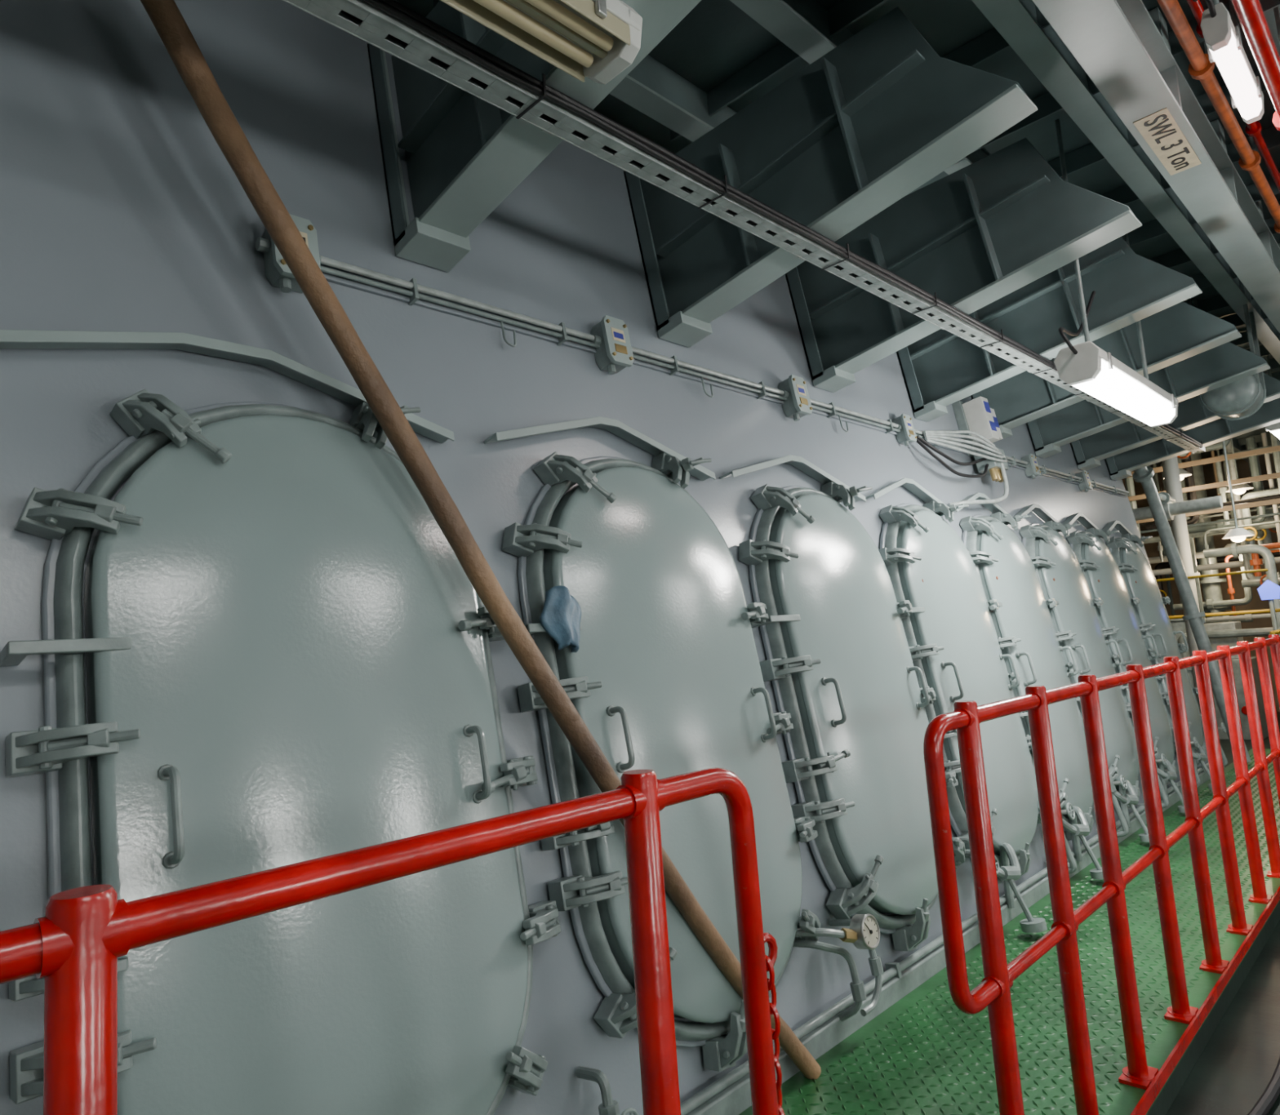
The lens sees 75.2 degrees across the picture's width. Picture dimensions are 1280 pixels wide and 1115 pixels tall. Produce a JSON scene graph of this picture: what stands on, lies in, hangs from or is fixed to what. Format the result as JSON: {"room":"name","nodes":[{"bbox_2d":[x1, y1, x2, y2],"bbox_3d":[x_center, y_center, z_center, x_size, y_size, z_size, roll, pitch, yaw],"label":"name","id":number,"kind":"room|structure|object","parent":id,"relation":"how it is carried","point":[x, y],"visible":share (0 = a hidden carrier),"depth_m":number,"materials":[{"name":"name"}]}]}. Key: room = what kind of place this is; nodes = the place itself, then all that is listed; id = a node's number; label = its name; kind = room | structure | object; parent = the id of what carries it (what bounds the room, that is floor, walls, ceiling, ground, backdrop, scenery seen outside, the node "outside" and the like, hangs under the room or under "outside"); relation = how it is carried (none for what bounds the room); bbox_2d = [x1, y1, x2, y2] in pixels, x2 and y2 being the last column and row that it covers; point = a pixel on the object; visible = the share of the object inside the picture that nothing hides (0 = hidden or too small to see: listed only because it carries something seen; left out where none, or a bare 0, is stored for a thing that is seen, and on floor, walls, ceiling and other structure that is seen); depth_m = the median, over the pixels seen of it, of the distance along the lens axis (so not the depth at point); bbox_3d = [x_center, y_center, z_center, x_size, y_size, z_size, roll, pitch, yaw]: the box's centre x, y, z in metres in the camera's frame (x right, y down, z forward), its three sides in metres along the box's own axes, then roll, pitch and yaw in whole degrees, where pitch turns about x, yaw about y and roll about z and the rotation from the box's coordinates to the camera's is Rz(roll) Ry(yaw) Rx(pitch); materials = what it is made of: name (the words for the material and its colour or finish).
{"room":"ship interior","nodes":[
{"label":"ship interior","id":0,"kind":"room"},
{"bbox_2d":[395,0,1279,466],"bbox_3d":[2.768,-1.859,5.091,17.400,0.100,9.400,2,-9,-45],"label":"ceiling","id":1,"kind":"structure","parent":0,"point":[717,39],"depth_m":3.19,"materials":[{"name":"green paint"}]},
{"bbox_2d":[440,0,642,84],"bbox_3d":[-0.472,-1.521,1.482,1.112,0.898,0.178,2,-9,-45],"label":"lamp","id":2,"kind":"object","parent":1,"relation":"hanging from","point":[596,40],"visible":1,"depth_m":1.72,"materials":[{"name":"beige metal"}]},
{"bbox_2d":[1053,119,1178,426],"bbox_3d":[2.140,-1.289,3.824,1.345,1.204,0.184,2,-9,-45],"label":"lamp","id":3,"kind":"object","parent":1,"relation":"hanging from","point":[1085,366],"visible":0.97,"depth_m":3.55,"materials":[{"name":"white plastic"}]},
{"bbox_2d":[1031,0,1279,333],"bbox_3d":[3.342,-1.703,4.510,16.800,0.411,0.160,2,-9,-45],"label":"beam","id":4,"kind":"structure","parent":1,"relation":"attached to","point":[1123,46],"depth_m":3.01,"materials":[{"name":"grey metal"}]},
{"bbox_2d":[1133,107,1201,175],"bbox_3d":[1.987,-1.552,3.122,0.530,0.004,0.105,2,-9,-45],"label":"sign","id":5,"kind":"object","parent":4,"relation":"attached to","point":[1159,129],"visible":1,"depth_m":3.10,"materials":[{"name":"beige"}]},
{"bbox_2d":[1131,495,1222,520],"bbox_3d":[4.994,-0.975,8.064,0.204,1.262,0.952,2,-9,-45],"label":"duct","id":6,"kind":"object","parent":1,"relation":"hanging from","point":[1171,509],"visible":0.25,"depth_m":7.84,"materials":[{"name":"grey metal"}]},
{"bbox_2d":[1163,468,1191,480],"bbox_3d":[5.771,-1.198,8.994,0.260,0.762,0.260,2,-9,-45],"label":"pendant lamp","id":7,"kind":"object","parent":1,"relation":"hanging from","point":[1183,473],"visible":0.36,"depth_m":8.89,"materials":[{"name":"white metal"}]},
{"bbox_2d":[1155,568,1267,582],"bbox_3d":[4.885,-0.648,8.301,0.041,1.840,2.020,2,-9,-45],"label":"pipe","id":8,"kind":"object","parent":1,"relation":"hanging from","point":[1260,570],"visible":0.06,"depth_m":7.74,"materials":[{"name":"metal"}]},
{"bbox_2d":[1156,0,1279,234],"bbox_3d":[3.797,-1.763,4.765,10.000,0.298,0.075,2,-9,-45],"label":"pipe","id":9,"kind":"object","parent":1,"relation":"hanging from","point":[1200,68],"visible":0.85,"depth_m":3.09,"materials":[{"name":"metal"}]},
{"bbox_2d":[1186,278,1266,420],"bbox_3d":[3.948,-1.378,5.589,0.450,0.898,0.326,2,-9,-45],"label":"vessel","id":10,"kind":"object","parent":1,"relation":"hanging from","point":[1240,399],"visible":0.68,"depth_m":5.43,"materials":[{"name":"grey paint"}]},
{"bbox_2d":[1192,0,1264,124],"bbox_3d":[1.944,-1.786,2.772,0.688,0.430,0.101,2,-9,-45],"label":"lamp","id":11,"kind":"object","parent":1,"relation":"hanging from","point":[1221,33],"visible":0.98,"depth_m":2.67,"materials":[{"name":"white plastic"}]},
{"bbox_2d":[1217,449,1240,547],"bbox_3d":[7.141,-0.787,10.154,0.260,1.512,0.260,2,-9,-45],"label":"pendant lamp","id":12,"kind":"object","parent":1,"relation":"hanging from","point":[1218,452],"visible":0.1,"depth_m":10.08,"materials":[{"name":"white metal"}]},
{"bbox_2d":[1186,0,1279,200],"bbox_3d":[3.813,-1.837,4.752,10.000,0.158,0.054,2,-9,-45],"label":"pipe","id":13,"kind":"object","parent":1,"relation":"hanging from","point":[1253,130],"visible":0.55,"depth_m":3.58,"materials":[{"name":"metal"}]},
{"bbox_2d":[1222,440,1254,542],"bbox_3d":[5.726,-0.906,8.107,0.260,1.532,0.260,2,-9,-45],"label":"pendant lamp","id":14,"kind":"object","parent":1,"relation":"hanging from","point":[1237,535],"visible":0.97,"depth_m":8.03,"materials":[{"name":"white metal"}]},
{"bbox_2d":[1225,437,1253,494],"bbox_3d":[6.624,-1.152,9.271,0.260,0.912,0.260,2,-9,-45],"label":"pendant lamp","id":15,"kind":"object","parent":1,"relation":"hanging from","point":[1238,489],"visible":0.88,"depth_m":9.20,"materials":[{"name":"white metal"}]},
{"bbox_2d":[1231,0,1279,130],"bbox_3d":[3.956,-1.639,4.601,10.000,0.605,0.088,2,-9,-45],"label":"pipe","id":16,"kind":"object","parent":1,"relation":"hanging from","point":[1250,13],"visible":1,"depth_m":2.37,"materials":[{"name":"metal"}]},
{"bbox_2d":[1266,355,1271,376],"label":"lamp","id":17,"kind":"object","parent":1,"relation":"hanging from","point":[1267,357],"depth_m":7.09,"materials":[{"name":"black"}]},
{"bbox_2d":[1265,422,1279,439],"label":"lamp","id":18,"kind":"object","parent":1,"relation":"hanging from","point":[1273,428],"depth_m":6.95,"materials":[{"name":"white plastic"}]},
{"bbox_2d":[1122,453,1279,711],"bbox_3d":[8.980,0.216,10.961,0.200,3.580,9.400,2,-9,-45],"label":"wall","id":19,"kind":"structure","parent":0,"point":[1242,467],"depth_m":11.54,"materials":[{"name":"beige paint"}]},
{"bbox_2d":[1137,486,1279,529],"bbox_3d":[7.604,-0.621,11.877,0.544,0.544,4.000,2,-9,-45],"label":"duct","id":20,"kind":"object","parent":19,"relation":"attached to","point":[1142,526],"visible":0.02,"depth_m":11.40,"materials":[{"name":"metal"}]},
{"bbox_2d":[1165,711,1279,1114],"bbox_3d":[3.030,1.789,4.679,17.400,0.100,9.400,2,-9,-45],"label":"floor","id":21,"kind":"structure","parent":0,"point":[1238,1062],"depth_m":2.68,"materials":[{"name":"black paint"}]},
{"bbox_2d":[0,0,1224,1114],"bbox_3d":[-0.287,0.103,4.049,11.280,3.568,2.849,2,-9,-45],"label":"wall","id":22,"kind":"structure","parent":21,"relation":"on","point":[122,209],"depth_m":2.25,"materials":[{"name":"grey metal"}]},
{"bbox_2d":[0,329,454,443],"bbox_3d":[-0.930,-0.412,1.933,1.090,0.164,0.089,2,-9,-45],"label":"drip rail","id":23,"kind":"object","parent":22,"relation":"attached to","point":[9,339],"visible":0.91,"depth_m":1.88,"materials":[{"name":"grey metal"}]},
{"bbox_2d":[0,388,560,1114],"bbox_3d":[-0.662,0.495,1.770,1.110,1.862,0.443,2,-9,-45],"label":"door","id":24,"kind":"structure","parent":22,"relation":"attached to","point":[286,649],"depth_m":1.67,"materials":[{"name":"grey paint"}]},
{"bbox_2d":[255,213,321,293],"bbox_3d":[-0.889,-0.767,2.118,0.155,0.203,0.109,2,-9,-45],"label":"junction box","id":25,"kind":"object","parent":22,"relation":"attached to","point":[277,272],"visible":0.56,"depth_m":2.09,"materials":[{"name":"grey paint"}]},
{"bbox_2d":[367,0,701,272],"bbox_3d":[-0.232,-1.326,2.071,0.175,0.759,1.494,2,-9,-45],"label":"support bracket","id":26,"kind":"object","parent":22,"relation":"attached to","point":[465,153],"visible":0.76,"depth_m":2.33,"materials":[{"name":"grey metal"}]},
{"bbox_2d":[282,0,1205,453],"bbox_3d":[1.762,-1.033,3.976,7.950,0.124,0.113,2,-9,-45],"label":"cable tray","id":27,"kind":"object","parent":26,"relation":"attached to","point":[390,26],"visible":0.91,"depth_m":2.18,"materials":[{"name":"grey metal"}]},
{"bbox_2d":[484,416,715,480],"bbox_3d":[-0.099,-0.377,2.763,0.970,0.164,0.089,2,-9,-45],"label":"hood","id":28,"kind":"object","parent":22,"relation":"attached to","point":[619,428],"visible":0.99,"depth_m":2.78,"materials":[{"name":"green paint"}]},
{"bbox_2d":[575,1066,639,1114],"bbox_3d":[-0.079,1.365,1.976,0.070,0.262,0.180,2,-9,-45],"label":"valve","id":29,"kind":"object","parent":22,"relation":"attached to","point":[608,1106],"visible":1,"depth_m":1.98,"materials":[{"name":"grey paint"}]},
{"bbox_2d":[590,315,634,374],"bbox_3d":[-0.097,-0.735,2.909,0.155,0.203,0.109,2,-9,-45],"label":"junction box","id":30,"kind":"object","parent":22,"relation":"attached to","point":[615,353],"visible":0.99,"depth_m":2.87,"materials":[{"name":"grey paint"}]},
{"bbox_2d":[502,451,820,1071],"bbox_3d":[0.127,0.528,2.558,1.110,1.862,0.443,2,-9,-45],"label":"door","id":31,"kind":"structure","parent":22,"relation":"attached to","point":[664,675],"depth_m":2.44,"materials":[{"name":"grey paint"}]},
{"bbox_2d":[539,586,581,652],"bbox_3d":[-0.206,0.169,2.277,0.145,0.185,0.062,2,-9,-45],"label":"rag","id":32,"kind":"object","parent":31,"relation":"attached to","point":[560,617],"visible":1,"depth_m":2.26,"materials":[{"name":"blue fabric"}]},
{"bbox_2d":[320,255,1128,497],"bbox_3d":[1.709,-0.631,4.728,7.340,0.140,0.065,2,-9,-45],"label":"conduit","id":33,"kind":"object","parent":22,"relation":"attached to","point":[411,292],"visible":0.87,"depth_m":2.76,"materials":[{"name":"grey metal"}]},
{"bbox_2d":[720,454,866,502],"bbox_3d":[0.664,-0.346,3.526,0.970,0.164,0.089,2,-9,-45],"label":"hood","id":34,"kind":"object","parent":22,"relation":"attached to","point":[802,464],"visible":0.95,"depth_m":3.56,"materials":[{"name":"green paint"}]},
{"bbox_2d":[777,374,812,421],"bbox_3d":[0.692,-0.702,3.696,0.155,0.203,0.109,2,-9,-45],"label":"junction box","id":35,"kind":"object","parent":22,"relation":"attached to","point":[797,405],"visible":1,"depth_m":3.66,"materials":[{"name":"grey paint"}]},
{"bbox_2d":[623,6,1037,347],"bbox_3d":[0.546,-1.294,2.848,0.175,0.759,1.494,2,-9,-45],"label":"support bracket","id":36,"kind":"object","parent":22,"relation":"attached to","point":[876,117],"visible":0.92,"depth_m":2.78,"materials":[{"name":"grey metal"}]},
{"bbox_2d":[792,914,884,1022],"bbox_3d":[0.623,1.340,2.682,0.371,0.360,0.246,2,-9,-45],"label":"pressure gauge","id":37,"kind":"object","parent":22,"relation":"attached to","point":[864,931],"visible":0.97,"depth_m":2.66,"materials":[{"name":"metal"}]},
{"bbox_2d":[738,481,965,951],"bbox_3d":[0.890,0.559,3.321,1.110,1.862,0.443,2,-9,-45],"label":"door","id":38,"kind":"structure","parent":22,"relation":"attached to","point":[839,661],"depth_m":3.13,"materials":[{"name":"grey paint"}]},
{"bbox_2d":[892,413,916,446],"bbox_3d":[1.409,-0.672,4.421,0.132,0.172,0.092,2,-9,-45],"label":"junction box","id":39,"kind":"object","parent":22,"relation":"attached to","point":[907,434],"visible":1,"depth_m":4.39,"materials":[{"name":"grey paint"}]},
{"bbox_2d":[865,477,954,515],"bbox_3d":[1.365,-0.317,4.227,0.832,0.164,0.089,2,-9,-45],"label":"hood","id":40,"kind":"object","parent":22,"relation":"attached to","point":[911,485],"visible":0.71,"depth_m":4.27,"materials":[{"name":"green paint"}]},
{"bbox_2d":[680,762,1208,1114],"bbox_3d":[0.943,1.492,3.029,10.700,0.055,0.054,2,-9,-45],"label":"pipe","id":41,"kind":"object","parent":22,"relation":"attached to","point":[892,969],"visible":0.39,"depth_m":2.77,"materials":[{"name":"metal"}]},
{"bbox_2d":[878,501,1040,881],"bbox_3d":[1.582,0.587,4.011,1.044,1.836,0.438,2,-9,-45],"label":"door","id":42,"kind":"structure","parent":22,"relation":"attached to","point":[951,636],"depth_m":3.90,"materials":[{"name":"grey paint"}]},
{"bbox_2d":[785,137,1142,392],"bbox_3d":[1.295,-1.263,3.597,0.175,0.759,1.494,2,-9,-45],"label":"support bracket","id":43,"kind":"object","parent":22,"relation":"attached to","point":[980,233],"visible":0.82,"depth_m":3.54,"materials":[{"name":"grey metal"}]},
{"bbox_2d":[958,836,969,847],"bbox_3d":[1.388,1.194,3.516,0.077,0.039,0.043,2,-9,-45],"label":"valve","id":44,"kind":"object","parent":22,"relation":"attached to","point":[965,840],"depth_m":3.51,"materials":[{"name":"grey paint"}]},
{"bbox_2d":[923,395,1008,506],"bbox_3d":[1.891,-0.619,4.848,0.892,0.709,0.239,2,-9,-45],"label":"junction box","id":45,"kind":"object","parent":22,"relation":"attached to","point":[978,424],"visible":0.99,"depth_m":4.97,"materials":[{"name":"white paint"}]},
{"bbox_2d":[915,435,988,477],"bbox_3d":[1.785,-0.550,4.659,0.794,0.200,0.074,2,-9,-41],"label":"cable loop","id":46,"kind":"object","parent":45,"relation":"attached to","point":[920,441],"visible":0.98,"depth_m":4.53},
{"bbox_2d":[955,492,1013,518],"bbox_3d":[1.988,-0.291,4.848,0.832,0.164,0.089,2,-9,-45],"label":"hood","id":47,"kind":"object","parent":22,"relation":"attached to","point":[993,508],"visible":0.4,"depth_m":4.92,"materials":[{"name":"green paint"}]},
{"bbox_2d":[994,855,999,874],"bbox_3d":[1.485,1.255,3.416,0.077,0.071,0.013,2,-9,-45],"label":"valve","id":48,"kind":"object","parent":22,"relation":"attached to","point":[997,863],"depth_m":3.45,"materials":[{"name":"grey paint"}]},
{"bbox_2d":[964,842,1047,933],"bbox_3d":[1.546,1.398,3.517,0.348,0.337,0.262,-1,-7,-29],"label":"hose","id":49,"kind":"object","parent":48,"relation":"attached to","point":[1007,873],"visible":0.77,"depth_m":3.49,"materials":[{"name":"grey paint"}]},
{"bbox_2d":[960,511,1093,840],"bbox_3d":[2.204,0.611,4.633,0.994,1.839,0.437,2,-9,-45],"label":"door","id":50,"kind":"structure","parent":22,"relation":"attached to","point":[1024,629],"depth_m":4.54,"materials":[{"name":"grey paint"}]},
{"bbox_2d":[1021,453,1040,479],"bbox_3d":[2.681,-0.620,5.693,0.132,0.172,0.092,2,-9,-45],"label":"junction box","id":51,"kind":"object","parent":22,"relation":"attached to","point":[1033,469],"visible":1,"depth_m":5.66,"materials":[{"name":"grey paint"}]},
{"bbox_2d":[1013,503,1058,522],"bbox_3d":[2.603,-0.266,5.463,0.832,0.164,0.089,2,-9,-45],"label":"hood","id":52,"kind":"object","parent":22,"relation":"attached to","point":[1037,509],"visible":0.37,"depth_m":5.52,"materials":[{"name":"green paint"}]},
{"bbox_2d":[896,236,1202,422],"bbox_3d":[2.002,-1.234,4.303,0.150,0.759,1.494,2,-9,-45],"label":"support bracket","id":53,"kind":"object","parent":22,"relation":"attached to","point":[942,368],"visible":0.72,"depth_m":4.23,"materials":[{"name":"grey metal"}]},
{"bbox_2d":[1061,802,1075,820],"bbox_3d":[2.118,1.239,4.085,0.084,0.081,0.062,2,-9,-45],"label":"valve","id":54,"kind":"object","parent":22,"relation":"attached to","point":[1068,811],"depth_m":4.09,"materials":[{"name":"grey paint"}]},
{"bbox_2d":[1063,832,1076,874],"bbox_3d":[2.124,1.442,4.071,0.084,0.193,0.040,2,-9,-45],"label":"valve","id":55,"kind":"object","parent":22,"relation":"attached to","point":[1070,858],"depth_m":4.08,"materials":[{"name":"grey paint"}]},
{"bbox_2d":[1062,805,1103,879],"bbox_3d":[2.183,1.424,4.152,0.348,0.337,0.262,-1,-7,-29],"label":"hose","id":56,"kind":"object","parent":55,"relation":"attached to","point":[1077,831],"visible":0.7,"depth_m":4.13,"materials":[{"name":"grey paint"}]},
{"bbox_2d":[1019,520,1140,808],"bbox_3d":[2.820,0.637,5.248,0.994,1.839,0.437,2,-9,-45],"label":"door","id":57,"kind":"structure","parent":22,"relation":"attached to","point":[1076,622],"depth_m":5.16,"materials":[{"name":"grey paint"}]},
{"bbox_2d":[1062,512,1098,528],"bbox_3d":[3.218,-0.241,6.077,0.832,0.164,0.089,2,-9,-45],"label":"hood","id":58,"kind":"object","parent":22,"relation":"attached to","point":[1082,518],"visible":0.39,"depth_m":6.12,"materials":[{"name":"green paint"}]},
{"bbox_2d":[1075,470,1093,492],"bbox_3d":[3.459,-0.588,6.470,0.132,0.172,0.092,2,-9,-45],"label":"junction box","id":59,"kind":"object","parent":22,"relation":"attached to","point":[1086,485],"visible":1,"depth_m":6.44,"materials":[{"name":"grey paint"}]},
{"bbox_2d":[970,301,1241,441],"bbox_3d":[2.660,-1.206,4.960,0.150,0.759,1.494,2,-9,-45],"label":"support bracket","id":60,"kind":"object","parent":22,"relation":"attached to","point":[1180,331],"visible":0.3,"depth_m":4.76,"materials":[{"name":"grey metal"}]},
{"bbox_2d":[1102,520,1133,535],"bbox_3d":[3.854,-0.214,6.713,0.832,0.164,0.089,2,-9,-45],"label":"hood","id":61,"kind":"object","parent":22,"relation":"attached to","point":[1117,525],"visible":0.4,"depth_m":6.75,"materials":[{"name":"green paint"}]},
{"bbox_2d":[1109,774,1128,837],"bbox_3d":[2.679,1.395,4.763,0.084,0.441,0.216,2,-9,-45],"label":"valve","id":62,"kind":"object","parent":22,"relation":"attached to","point":[1122,782],"visible":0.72,"depth_m":4.72,"materials":[{"name":"grey paint"}]},
{"bbox_2d":[1111,780,1149,842],"bbox_3d":[2.791,1.449,4.760,0.348,0.337,0.262,-1,-7,-29],"label":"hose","id":63,"kind":"object","parent":62,"relation":"attached to","point":[1125,799],"visible":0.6,"depth_m":4.74,"materials":[{"name":"grey paint"}]},
{"bbox_2d":[1066,528,1176,785],"bbox_3d":[3.435,0.662,5.862,0.994,1.839,0.437,2,-9,-45],"label":"door","id":64,"kind":"structure","parent":22,"relation":"attached to","point":[1117,616],"depth_m":5.78,"materials":[{"name":"grey paint"}]},
{"bbox_2d":[1026,342,1270,457],"bbox_3d":[3.296,-1.180,5.596,0.150,0.759,1.494,2,-9,-45],"label":"support bracket","id":65,"kind":"object","parent":22,"relation":"attached to","point":[1227,363],"visible":0.48,"depth_m":5.41,"materials":[{"name":"grey metal"}]},
{"bbox_2d":[1106,533,1206,765],"bbox_3d":[4.071,0.688,6.498,0.994,1.839,0.437,2,-9,-45],"label":"door","id":66,"kind":"structure","parent":22,"relation":"attached to","point":[1151,613],"depth_m":6.41,"materials":[{"name":"grey paint"}]},
{"bbox_2d":[1155,753,1168,808],"bbox_3d":[3.302,1.421,5.384,0.084,0.441,0.216,2,-9,-45],"label":"valve","id":67,"kind":"object","parent":22,"relation":"attached to","point":[1163,759],"visible":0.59,"depth_m":5.33,"materials":[{"name":"grey paint"}]},
{"bbox_2d":[1156,760,1184,813],"bbox_3d":[3.413,1.475,5.382,0.348,0.337,0.262,-1,-7,-29],"label":"hose","id":68,"kind":"object","parent":67,"relation":"attached to","point":[1171,775],"visible":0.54,"depth_m":5.36,"materials":[{"name":"grey paint"}]},
{"bbox_2d":[1070,373,1279,471],"bbox_3d":[3.933,-1.154,6.232,0.150,0.759,1.494,2,-9,-45],"label":"support bracket","id":69,"kind":"object","parent":22,"relation":"attached to","point":[1088,451],"visible":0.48,"depth_m":6.37,"materials":[{"name":"grey metal"}]},
{"bbox_2d":[1104,397,1279,480],"bbox_3d":[4.534,-1.129,6.832,0.150,0.759,1.494,2,-9,-45],"label":"support bracket","id":70,"kind":"object","parent":22,"relation":"attached to","point":[1120,466],"visible":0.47,"depth_m":6.80,"materials":[{"name":"grey metal"}]},
{"bbox_2d":[1191,737,1199,748],"bbox_3d":[3.978,1.320,5.943,0.084,0.074,0.045,2,-9,-45],"label":"valve","id":71,"kind":"object","parent":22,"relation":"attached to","point":[1195,742],"depth_m":5.94,"materials":[{"name":"grey paint"}]},
{"bbox_2d":[1193,764,1200,785],"bbox_3d":[3.985,1.543,5.926,0.084,0.142,0.026,2,-9,-45],"label":"valve","id":72,"kind":"object","parent":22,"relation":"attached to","point":[1197,779],"depth_m":5.94,"materials":[{"name":"grey paint"}]},
{"bbox_2d":[1191,743,1212,790],"bbox_3d":[4.021,1.500,5.989,0.348,0.337,0.262,-1,-7,-29],"label":"hose","id":73,"kind":"object","parent":72,"relation":"attached to","point":[1200,756],"visible":0.45,"depth_m":5.96,"materials":[{"name":"grey paint"}]},
{"bbox_2d":[1217,722,1226,733],"bbox_3d":[4.632,1.347,6.603,0.084,0.076,0.050,2,-9,-45],"label":"valve","id":74,"kind":"object","parent":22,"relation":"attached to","point":[1222,727],"depth_m":6.60,"materials":[{"name":"grey paint"}]},
{"bbox_2d":[738,748,1279,1114],"bbox_3d":[1.577,1.593,3.027,12.400,0.122,0.816,2,-9,-45],"label":"walkway","id":75,"kind":"object","parent":21,"relation":"on","point":[922,1055],"visible":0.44,"depth_m":2.76,"materials":[{"name":"green paint"}]},
{"bbox_2d":[0,767,778,1114],"bbox_3d":[-1.179,0.805,-0.135,3.989,1.130,0.080,2,-9,-45],"label":"safety railing","id":76,"kind":"object","parent":75,"relation":"on","point":[77,946],"visible":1,"depth_m":0.87,"materials":[{"name":"red metal"}]},
{"bbox_2d":[765,955,785,1114],"bbox_3d":[0.213,0.907,1.249,0.030,0.594,0.029,-4,-6,-2],"label":"chain","id":77,"kind":"object","parent":76,"relation":"hanging from","point":[771,982],"visible":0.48,"depth_m":1.27,"materials":[{"name":"red paint"}]},
{"bbox_2d":[140,0,821,1079],"bbox_3d":[-0.338,0.005,2.114,1.893,3.117,0.126,0,-8,-34],"label":"wooden pole","id":78,"kind":"object","parent":75,"relation":"on","point":[166,16],"visible":0.84,"depth_m":1.97,"materials":[{"name":"brown wood"}]},
{"bbox_2d":[923,634,1279,1114],"bbox_3d":[3.304,1.004,4.338,7.540,1.160,0.085,2,-9,-45],"label":"safety railing","id":79,"kind":"object","parent":75,"relation":"on","point":[993,992],"visible":1,"depth_m":2.38,"materials":[{"name":"red metal"}]},
{"bbox_2d":[1158,492,1205,623],"bbox_3d":[5.030,0.573,7.657,0.387,2.433,0.812,-6,-7,13],"label":"riser pipe","id":80,"kind":"object","parent":75,"relation":"on","point":[1165,497],"visible":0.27,"depth_m":7.85,"materials":[{"name":"metal"}]},
{"bbox_2d":[1132,466,1251,762],"bbox_3d":[4.701,0.127,7.282,0.649,3.272,0.222,-7,-7,26],"label":"riser pipe","id":81,"kind":"object","parent":75,"relation":"on","point":[1144,475],"visible":0.67,"depth_m":7.24,"materials":[{"name":"grey metal"}]},
{"bbox_2d":[1161,456,1202,721],"bbox_3d":[5.554,0.188,8.447,0.238,3.560,0.238,2,-9,-45],"label":"riser pipe","id":82,"kind":"object","parent":21,"relation":"on","point":[1170,466],"visible":0.26,"depth_m":8.44,"materials":[{"name":"white metal"}]},
{"bbox_2d":[1124,431,1279,687],"bbox_3d":[6.606,0.443,10.523,2.637,3.370,3.412,2,-9,-45],"label":"pipes","id":83,"kind":"object","parent":21,"relation":"on","point":[1264,518],"visible":0.54,"depth_m":9.54,"materials":[{"name":"beige metal"}]},
{"bbox_2d":[1190,453,1226,617],"bbox_3d":[7.252,0.305,10.564,0.340,3.560,0.340,2,-9,-45],"label":"riser pipe","id":84,"kind":"object","parent":21,"relation":"on","point":[1211,588],"visible":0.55,"depth_m":10.54,"materials":[{"name":"beige metal"}]},
{"bbox_2d":[1169,618,1268,740],"bbox_3d":[6.403,1.344,9.445,0.520,1.370,1.000,2,-9,-45],"label":"pump","id":85,"kind":"object","parent":21,"relation":"on","point":[1178,624],"visible":0.12,"depth_m":9.10,"materials":[{"name":"grey paint"}]},
{"bbox_2d":[1220,745,1227,766],"bbox_3d":[4.639,1.567,6.587,0.084,0.158,0.032,2,-9,-45],"label":"valve","id":86,"kind":"object","parent":21,"relation":"attached to","point":[1224,760],"depth_m":6.60,"materials":[{"name":"grey paint"}]},
{"bbox_2d":[1168,608,1279,619],"bbox_3d":[5.620,1.298,8.759,0.061,1.381,2.331,2,-9,-45],"label":"pipe","id":87,"kind":"object","parent":21,"relation":"on","point":[1277,610],"visible":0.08,"depth_m":8.39,"materials":[{"name":"metal"}]},
{"bbox_2d":[1203,542,1279,635],"bbox_3d":[6.356,0.886,8.605,0.153,2.096,0.626,2,-9,-45],"label":"riser pipe","id":88,"kind":"object","parent":21,"relation":"on","point":[1234,550],"visible":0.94,"depth_m":8.57,"materials":[{"name":"beige metal"}]},
{"bbox_2d":[1245,442,1276,574],"bbox_3d":[8.063,0.251,10.603,0.204,3.560,0.204,2,-9,-45],"label":"riser pipe","id":89,"kind":"object","parent":21,"relation":"on","point":[1268,540],"visible":0.02,"depth_m":10.64,"materials":[{"name":"beige metal"}]},
{"bbox_2d":[1247,1057,1279,1114],"bbox_3d":[4.097,1.654,4.748,9.601,0.030,0.151,2,-9,-45],"label":"hose","id":90,"kind":"object","parent":21,"relation":"on","point":[1268,1098],"visible":1,"depth_m":2.37,"materials":[{"name":"grey rubber"}]},
{"bbox_2d":[1257,579,1279,635],"bbox_3d":[6.160,1.045,7.982,0.050,1.670,0.180,2,-9,-45],"label":"sign post","id":91,"kind":"object","parent":21,"relation":"on","point":[1268,590],"visible":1,"depth_m":8.04,"materials":[{"name":"blue metal"}]},
{"bbox_2d":[1269,629,1279,635],"bbox_3d":[7.220,1.317,8.913,4.119,1.189,0.040,2,-9,-45],"label":"railing","id":92,"kind":"object","parent":21,"relation":"on","point":[1275,632],"visible":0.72,"depth_m":7.56,"materials":[{"name":"metal"}]}
]}

